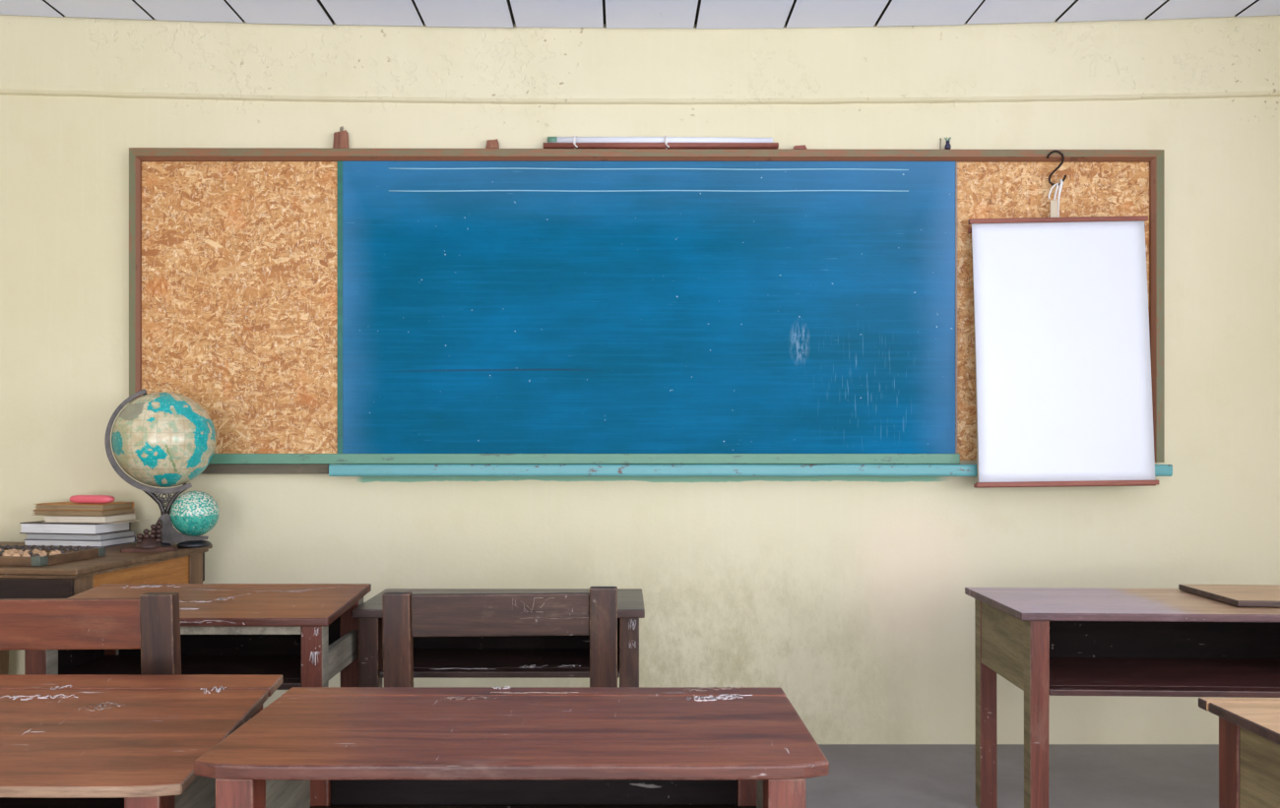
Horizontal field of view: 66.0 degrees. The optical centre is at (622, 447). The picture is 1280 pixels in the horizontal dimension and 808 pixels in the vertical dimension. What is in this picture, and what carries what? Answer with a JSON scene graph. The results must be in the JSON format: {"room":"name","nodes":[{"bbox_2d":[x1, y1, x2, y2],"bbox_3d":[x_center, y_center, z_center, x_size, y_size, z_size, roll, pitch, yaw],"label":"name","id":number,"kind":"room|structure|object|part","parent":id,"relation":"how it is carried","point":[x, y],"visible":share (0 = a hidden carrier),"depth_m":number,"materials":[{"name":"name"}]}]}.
{"room":"classroom","nodes":[
{"label":"classroom","id":0,"kind":"room"},
{"bbox_2d":[0,94,1279,744],"bbox_3d":[0.000,-0.340,3.917,6.100,3.020,0.200,0,0,0],"label":"wall","id":1,"kind":"structure","parent":0,"point":[845,596],"depth_m":3.82,"materials":[{"name":"paint"}]},
{"bbox_2d":[0,14,1279,104],"bbox_3d":[0.000,-1.575,3.806,5.900,0.490,0.026,0,0,0],"label":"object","id":2,"kind":"structure","parent":1,"relation":"attached to","point":[1223,57],"depth_m":3.79,"materials":[{"name":"paint"}]},
{"bbox_2d":[128,147,1172,476],"bbox_3d":[0.093,-0.520,3.759,3.965,1.257,0.116,0,0,0],"label":"chalkboard","id":3,"kind":"object","parent":1,"relation":"attached to","point":[318,305],"visible":0.84,"depth_m":3.79,"materials":[{"name":"blue paint"}]},
{"bbox_3d":[-1.477,-0.541,3.805,0.760,1.142,0.021,0,0,0],"label":"strand panel","id":4,"kind":"part","parent":3,"relation":"part of","materials":[{"name":"brown wood"}]},
{"bbox_2d":[332,127,349,148],"bbox_3d":[-1.082,-1.194,3.789,0.056,0.090,0.031,0,0,0],"label":"wedge","id":5,"kind":"object","parent":3,"relation":"on","point":[341,139],"visible":1,"depth_m":3.78,"materials":[{"name":"brown wood"}]},
{"bbox_2d":[485,138,499,148],"bbox_3d":[-0.498,-1.167,3.789,0.051,0.037,0.032,0,0,0],"label":"wedge","id":6,"kind":"object","parent":3,"relation":"on","point":[490,144],"visible":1,"depth_m":3.78,"materials":[{"name":"brown wood"}]},
{"bbox_3d":[0.093,-1.125,3.792,3.965,0.047,0.050,0,0,0],"label":"frame rail","id":7,"kind":"part","parent":3,"relation":"part of","materials":[{"name":"brown wood"}]},
{"bbox_2d":[543,135,778,148],"bbox_3d":[0.148,-1.173,3.784,0.901,0.055,0.055,0,0,0],"label":"chart","id":8,"kind":"object","parent":3,"relation":"on","point":[574,142],"visible":0.98,"depth_m":3.77,"materials":[{"name":"white paper"}]},
{"bbox_3d":[0.148,-1.160,3.776,0.901,0.021,0.021,0,0,0],"label":"rod","id":9,"kind":"part","parent":8,"relation":"part of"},
{"bbox_2d":[793,144,806,149],"bbox_3d":[0.684,-1.156,3.789,0.049,0.015,0.020,0,0,0],"label":"chip","id":10,"kind":"object","parent":3,"relation":"on","point":[803,147],"visible":1,"depth_m":3.78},
{"bbox_2d":[944,136,951,149],"bbox_3d":[1.252,-1.172,3.787,0.023,0.046,0.023,0,0,45],"label":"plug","id":11,"kind":"object","parent":3,"relation":"on","point":[947,146],"visible":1,"depth_m":3.78,"materials":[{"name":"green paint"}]},
{"bbox_3d":[1.660,-0.531,3.805,0.751,1.161,0.021,0,0,0],"label":"strand panel","id":12,"kind":"part","parent":3,"relation":"part of","materials":[{"name":"brown wood"}]},
{"bbox_2d":[1046,149,1066,186],"bbox_3d":[1.660,-1.070,3.763,0.077,0.138,0.008,0,0,0],"label":"hook","id":13,"kind":"object","parent":3,"relation":"hanging from","point":[1055,151],"visible":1,"depth_m":3.76,"materials":[{"name":"metal"}]},
{"bbox_2d":[967,179,1158,487],"bbox_3d":[1.653,-0.441,3.706,0.678,1.174,0.119,0,0,0],"label":"chart","id":14,"kind":"object","parent":13,"relation":"hanging from","point":[1063,361],"visible":1,"depth_m":3.69,"materials":[{"name":"white paper"}]},
{"bbox_3d":[1.654,-0.865,3.737,0.676,0.030,0.018,0,0,0],"label":"rod","id":15,"kind":"part","parent":14,"relation":"part of","materials":[{"name":"brown wood"}]},
{"bbox_3d":[1.652,0.132,3.655,0.676,0.027,0.018,0,0,0],"label":"rod","id":16,"kind":"part","parent":14,"relation":"part of","materials":[{"name":"brown wood"}]},
{"bbox_2d":[0,0,1279,28],"bbox_3d":[0.000,-1.706,0.658,6.100,0.187,6.717,0,0,0],"label":"ceiling","id":17,"kind":"structure","parent":0,"point":[614,14],"depth_m":3.68,"materials":[{"name":"paint"}]},
{"bbox_2d":[805,744,1218,807],"bbox_3d":[0.000,1.200,0.658,6.100,0.100,6.717,0,0,0],"label":"floor","id":18,"kind":"structure","parent":0,"point":[860,776],"depth_m":3.44,"materials":[{"name":"concrete"}]},
{"bbox_2d":[0,592,181,675],"bbox_3d":[-1.259,0.731,2.282,0.600,0.837,0.367,0,0,0],"label":"wooden chair","id":19,"kind":"object","parent":18,"relation":"on","point":[150,622],"visible":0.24,"depth_m":2.11,"materials":[{"name":"brown wood"}]},
{"bbox_3d":[-1.259,0.380,2.121,0.457,0.113,0.028,0,0,0],"label":"rail","id":20,"kind":"part","parent":19,"relation":"part of","materials":[{"name":"brown wood"}]},
{"bbox_3d":[-0.995,0.731,2.128,0.071,0.837,0.060,0,0,0],"label":"leg","id":21,"kind":"part","parent":19,"relation":"part of","materials":[{"name":"brown wood"}]},
{"bbox_2d":[0,541,212,674],"bbox_3d":[-2.023,0.755,3.346,0.900,0.790,0.801,0,0,5],"label":"table","id":22,"kind":"object","parent":18,"relation":"on","point":[65,580],"visible":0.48,"depth_m":3.13,"materials":[{"name":"brown wood"}]},
{"bbox_3d":[-2.373,0.770,3.708,0.090,0.760,0.090,0,0,5],"label":"leg","id":23,"kind":"part","parent":22,"relation":"part of","materials":[{"name":"brown wood"}]},
{"bbox_2d":[0,544,105,566],"bbox_3d":[-1.976,0.342,3.164,0.473,0.036,0.298,0,0,8],"label":"abacus","id":24,"kind":"object","parent":22,"relation":"on","point":[10,555],"visible":1,"depth_m":3.11,"materials":[{"name":"brown wood"}]},
{"bbox_2d":[23,536,135,547],"bbox_3d":[-2.023,0.348,3.681,0.315,0.024,0.195,0,0,9],"label":"book","id":25,"kind":"object","parent":22,"relation":"on","point":[93,544],"visible":0.55,"depth_m":3.60,"materials":[{"name":"white paper"}]},
{"bbox_2d":[25,530,135,540],"bbox_3d":[-2.020,0.325,3.678,0.305,0.022,0.195,0,0,9],"label":"book","id":26,"kind":"object","parent":25,"relation":"on","point":[104,537],"visible":0.78,"depth_m":3.59,"materials":[{"name":"white paper"}]},
{"bbox_2d":[19,520,130,534],"bbox_3d":[-2.038,0.295,3.675,0.312,0.039,0.190,0,0,10],"label":"book","id":27,"kind":"object","parent":26,"relation":"on","point":[38,527],"visible":0.77,"depth_m":3.59,"materials":[{"name":"white paper"}]},
{"bbox_2d":[42,513,135,523],"bbox_3d":[-1.984,0.261,3.669,0.250,0.024,0.180,0,0,7],"label":"booklet","id":28,"kind":"object","parent":27,"relation":"on","point":[123,517],"visible":0.78,"depth_m":3.59,"materials":[{"name":"paper"}]},
{"bbox_2d":[31,508,134,515],"bbox_3d":[-2.010,0.238,3.676,0.285,0.019,0.185,0,0,9],"label":"booklet","id":29,"kind":"object","parent":28,"relation":"on","point":[129,510],"visible":0.73,"depth_m":3.60,"materials":[{"name":"beige paper"}]},
{"bbox_2d":[33,501,133,511],"bbox_3d":[-2.006,0.217,3.675,0.278,0.023,0.180,0,0,8],"label":"booklet","id":30,"kind":"object","parent":29,"relation":"on","point":[60,506],"visible":0.92,"depth_m":3.60,"materials":[{"name":"brown paper"}]},
{"bbox_2d":[69,495,114,503],"bbox_3d":[-1.949,0.189,3.620,0.176,0.031,0.048,0,0,9],"label":"case","id":31,"kind":"object","parent":30,"relation":"on","point":[76,498],"visible":1,"depth_m":3.60,"materials":[{"name":"plastic"}]},
{"bbox_2d":[106,519,149,523],"bbox_3d":[-1.958,0.274,3.692,0.300,0.002,0.165,0,0,12],"label":"paper sheet","id":32,"kind":"object","parent":27,"relation":"on","point":[131,520],"visible":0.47,"depth_m":3.67,"materials":[{"name":"beige paper"}]},
{"bbox_3d":[-1.673,0.770,2.984,0.090,0.760,0.090,0,0,5],"label":"leg","id":33,"kind":"part","parent":22,"relation":"part of","materials":[{"name":"brown wood"}]},
{"bbox_3d":[-2.023,0.384,3.346,0.880,0.012,0.780,0,0,5],"label":"edge moulding","id":34,"kind":"part","parent":22,"relation":"part of","materials":[{"name":"brown wood"}]},
{"bbox_2d":[120,519,177,553],"bbox_3d":[-1.649,0.307,3.430,0.180,0.107,0.092,0,0,-26],"label":"carved ornament","id":35,"kind":"object","parent":22,"relation":"on","point":[146,543],"visible":1,"depth_m":3.41,"materials":[{"name":"brown wood"}]},
{"bbox_3d":[-1.649,0.353,3.430,0.180,0.014,0.071,0,0,-26],"label":"plate","id":36,"kind":"part","parent":35,"relation":"part of","materials":[{"name":"brown wood"}]},
{"bbox_2d":[104,388,219,548],"bbox_3d":[-1.645,0.075,3.541,0.343,0.570,0.343,0,0,33],"label":"globe","id":37,"kind":"object","parent":22,"relation":"on","point":[160,439],"visible":1,"depth_m":3.46},
{"bbox_3d":[-1.691,-0.022,3.520,0.281,0.373,0.022,0,0,-24],"label":"meridian arm","id":38,"kind":"part","parent":37,"relation":"part of"},
{"bbox_3d":[-1.552,0.238,3.575,0.165,0.165,0.165,0,0,-24],"label":"globe","id":39,"kind":"part","parent":37,"relation":"part of"},
{"bbox_3d":[-1.616,0.770,3.641,0.090,0.760,0.090,0,0,5],"label":"leg","id":40,"kind":"part","parent":22,"relation":"part of","materials":[{"name":"brown wood"}]},
{"bbox_2d":[0,674,282,807],"bbox_3d":[-1.136,0.801,1.733,0.920,0.698,0.466,0,0,0],"label":"student desk","id":41,"kind":"object","parent":18,"relation":"on","point":[67,740],"visible":0.98,"depth_m":1.71,"materials":[{"name":"brown wood"}]},
{"bbox_2d":[0,797,124,807],"bbox_3d":[-1.136,0.679,1.706,0.805,0.018,0.384,0,0,0],"label":"shelf","id":42,"kind":"object","parent":41,"relation":"attached to","point":[5,802],"depth_m":1.86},
{"bbox_3d":[-0.739,0.838,1.540,0.057,0.623,0.058,0,0,0],"label":"leg","id":43,"kind":"part","parent":41,"relation":"part of","materials":[{"name":"brown wood"}]},
{"bbox_3d":[-0.724,0.585,1.732,0.018,0.209,0.331,0,0,0],"label":"panel","id":44,"kind":"part","parent":41,"relation":"part of","materials":[{"name":"brown wood"}]},
{"bbox_3d":[-0.739,0.811,1.926,0.055,0.677,0.056,0,0,0],"label":"leg","id":45,"kind":"part","parent":41,"relation":"part of","materials":[{"name":"brown wood"}]},
{"bbox_2d":[24,583,371,690],"bbox_3d":[-1.134,0.775,2.687,0.789,0.750,0.427,0,0,0],"label":"student desk","id":46,"kind":"object","parent":18,"relation":"on","point":[305,634],"visible":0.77,"depth_m":2.68,"materials":[{"name":"brown wood"}]},
{"bbox_3d":[-1.482,0.798,2.515,0.056,0.704,0.057,0,0,0],"label":"leg","id":47,"kind":"part","parent":46,"relation":"part of","materials":[{"name":"brown wood"}]},
{"bbox_3d":[-1.497,0.521,2.688,0.018,0.187,0.291,0,0,0],"label":"panel","id":48,"kind":"part","parent":46,"relation":"part of","materials":[{"name":"brown wood"}]},
{"bbox_3d":[-1.482,0.787,2.860,0.058,0.726,0.057,0,0,0],"label":"leg","id":49,"kind":"part","parent":46,"relation":"part of","materials":[{"name":"brown wood"}]},
{"bbox_2d":[58,654,301,690],"bbox_3d":[-1.134,0.604,2.661,0.708,0.018,0.344,0,0,0],"label":"shelf","id":50,"kind":"object","parent":46,"relation":"attached to","point":[288,667],"depth_m":2.69,"materials":[{"name":"brown wood"}]},
{"bbox_3d":[-1.134,0.527,2.850,0.641,0.195,0.014,0,0,0],"label":"panel","id":51,"kind":"part","parent":46,"relation":"part of","materials":[{"name":"brown wood"}]},
{"bbox_3d":[-0.785,0.798,2.515,0.058,0.704,0.055,0,0,0],"label":"leg","id":52,"kind":"part","parent":46,"relation":"part of","materials":[{"name":"brown wood"}]},
{"bbox_3d":[-0.770,0.565,2.688,0.018,0.080,0.291,0,0,0],"label":"rail","id":53,"kind":"part","parent":46,"relation":"part of","materials":[{"name":"grey wood"}]},
{"bbox_3d":[-0.785,0.787,2.861,0.058,0.726,0.056,0,0,0],"label":"leg","id":54,"kind":"part","parent":46,"relation":"part of","materials":[{"name":"brown wood"}]},
{"bbox_2d":[351,588,644,687],"bbox_3d":[-0.346,0.799,2.942,0.818,0.701,0.397,0,0,0],"label":"student desk","id":55,"kind":"object","parent":18,"relation":"on","point":[489,657],"visible":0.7,"depth_m":2.86,"materials":[{"name":"brown wood"}]},
{"bbox_3d":[-0.711,0.813,2.784,0.058,0.674,0.056,0,0,0],"label":"leg","id":56,"kind":"part","parent":55,"relation":"part of","materials":[{"name":"brown wood"}]},
{"bbox_3d":[-0.726,0.561,2.942,0.018,0.173,0.262,0,0,0],"label":"panel","id":57,"kind":"part","parent":55,"relation":"part of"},
{"bbox_2d":[379,648,619,678],"bbox_3d":[-0.346,0.636,2.916,0.741,0.018,0.315,0,0,0],"label":"shelf","id":58,"kind":"object","parent":55,"relation":"attached to","point":[427,663],"depth_m":2.86,"materials":[{"name":"brown wood"}]},
{"bbox_3d":[-0.346,0.567,3.090,0.674,0.181,0.014,0,0,0],"label":"panel","id":59,"kind":"part","parent":55,"relation":"part of","materials":[{"name":"brown wood"}]},
{"bbox_3d":[0.019,0.813,2.784,0.058,0.674,0.056,0,0,0],"label":"leg","id":60,"kind":"part","parent":55,"relation":"part of","materials":[{"name":"brown wood"}]},
{"bbox_2d":[382,586,617,687],"bbox_3d":[-0.301,0.747,2.629,0.578,0.805,0.422,0,0,0],"label":"wooden chair","id":61,"kind":"object","parent":18,"relation":"on","point":[407,615],"visible":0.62,"depth_m":2.43,"materials":[{"name":"brown wood"}]},
{"bbox_3d":[-0.556,0.754,2.448,0.068,0.791,0.060,0,0,0],"label":"leg","id":62,"kind":"part","parent":61,"relation":"part of","materials":[{"name":"brown wood"}]},
{"bbox_3d":[-0.301,0.414,2.441,0.441,0.109,0.028,0,0,0],"label":"rail","id":63,"kind":"part","parent":61,"relation":"part of","materials":[{"name":"brown wood"}]},
{"bbox_3d":[-0.046,0.747,2.448,0.068,0.805,0.060,0,0,0],"label":"leg","id":64,"kind":"part","parent":61,"relation":"part of","materials":[{"name":"brown wood"}]},
{"bbox_2d":[193,687,829,807],"bbox_3d":[-0.162,0.800,1.633,0.924,0.700,0.450,0,0,0],"label":"student desk","id":65,"kind":"object","parent":18,"relation":"on","point":[310,747],"visible":1,"depth_m":1.60,"materials":[{"name":"brown wood"}]},
{"bbox_3d":[-0.561,0.814,1.450,0.057,0.673,0.057,0,0,0],"label":"leg","id":66,"kind":"part","parent":65,"relation":"part of","materials":[{"name":"brown wood"}]},
{"bbox_3d":[-0.576,0.572,1.633,0.018,0.195,0.312,0,0,0],"label":"panel","id":67,"kind":"part","parent":65,"relation":"part of","materials":[{"name":"grey wood"}]},
{"bbox_3d":[-0.562,0.812,1.816,0.056,0.676,0.057,0,0,0],"label":"leg","id":68,"kind":"part","parent":65,"relation":"part of","materials":[{"name":"brown wood"}]},
{"bbox_2d":[309,806,756,807],"bbox_3d":[-0.162,0.659,1.607,0.809,0.018,0.365,0,0,0],"label":"shelf","id":69,"kind":"object","parent":65,"relation":"attached to","point":[309,806],"depth_m":1.78,"materials":[{"name":"black wood"}]},
{"bbox_3d":[-0.162,0.578,1.806,0.742,0.203,0.014,0,0,0],"label":"panel","id":70,"kind":"part","parent":65,"relation":"part of","materials":[{"name":"brown wood"}]},
{"bbox_3d":[0.238,0.812,1.817,0.057,0.676,0.057,0,0,0],"label":"leg","id":71,"kind":"part","parent":65,"relation":"part of","materials":[{"name":"brown wood"}]},
{"bbox_3d":[0.253,0.572,1.633,0.018,0.195,0.312,0,0,0],"label":"panel","id":72,"kind":"part","parent":65,"relation":"part of","materials":[{"name":"brown wood"}]},
{"bbox_3d":[0.239,0.814,1.450,0.058,0.673,0.055,0,0,0],"label":"leg","id":73,"kind":"part","parent":65,"relation":"part of","materials":[{"name":"brown wood"}]},
{"bbox_2d":[964,587,1279,807],"bbox_3d":[1.628,0.800,2.915,1.060,0.700,0.501,0,0,2],"label":"student desk","id":74,"kind":"object","parent":18,"relation":"on","point":[1046,642],"visible":0.88,"depth_m":2.92,"materials":[{"name":"brown wood"}]},
{"bbox_3d":[1.162,0.812,3.144,0.054,0.677,0.056,0,0,2],"label":"leg","id":75,"kind":"part","parent":74,"relation":"part of","materials":[{"name":"brown wood"}]},
{"bbox_3d":[1.139,0.578,2.934,0.018,0.208,0.370,0,0,2],"label":"panel","id":76,"kind":"part","parent":74,"relation":"part of","materials":[{"name":"beige wood"}]},
{"bbox_3d":[1.145,0.811,2.722,0.053,0.677,0.055,0,0,2],"label":"leg","id":77,"kind":"part","parent":74,"relation":"part of","materials":[{"name":"brown wood"}]},
{"bbox_2d":[1049,657,1279,698],"bbox_3d":[1.627,0.671,2.889,0.959,0.018,0.421,0,0,2],"label":"shelf","id":78,"kind":"object","parent":74,"relation":"attached to","point":[1226,677],"depth_m":2.85,"materials":[{"name":"brown wood"}]},
{"bbox_3d":[1.636,0.584,3.117,0.896,0.216,0.014,0,0,2],"label":"panel","id":79,"kind":"part","parent":74,"relation":"part of","materials":[{"name":"brown wood"}]},
{"bbox_2d":[1178,584,1279,607],"bbox_3d":[1.905,0.439,2.930,0.320,0.019,0.342,0,0,4],"label":"wooden board","id":80,"kind":"object","parent":74,"relation":"on","point":[1249,596],"visible":1,"depth_m":2.92,"materials":[{"name":"brown wood"}]},
{"bbox_2d":[1198,698,1279,807],"bbox_3d":[1.462,0.800,1.552,0.850,0.700,0.446,0,0,0],"label":"student desk","id":81,"kind":"object","parent":18,"relation":"on","point":[1248,728],"visible":1,"depth_m":1.69,"materials":[{"name":"brown wood"}]},
{"bbox_3d":[1.095,0.809,1.736,0.057,0.681,0.057,0,0,0],"label":"leg","id":82,"kind":"part","parent":81,"relation":"part of","materials":[{"name":"brown wood"}]},
{"bbox_3d":[1.080,0.570,1.552,0.018,0.200,0.311,0,0,0],"label":"panel","id":83,"kind":"part","parent":81,"relation":"part of","materials":[{"name":"brown wood"}]}
]}

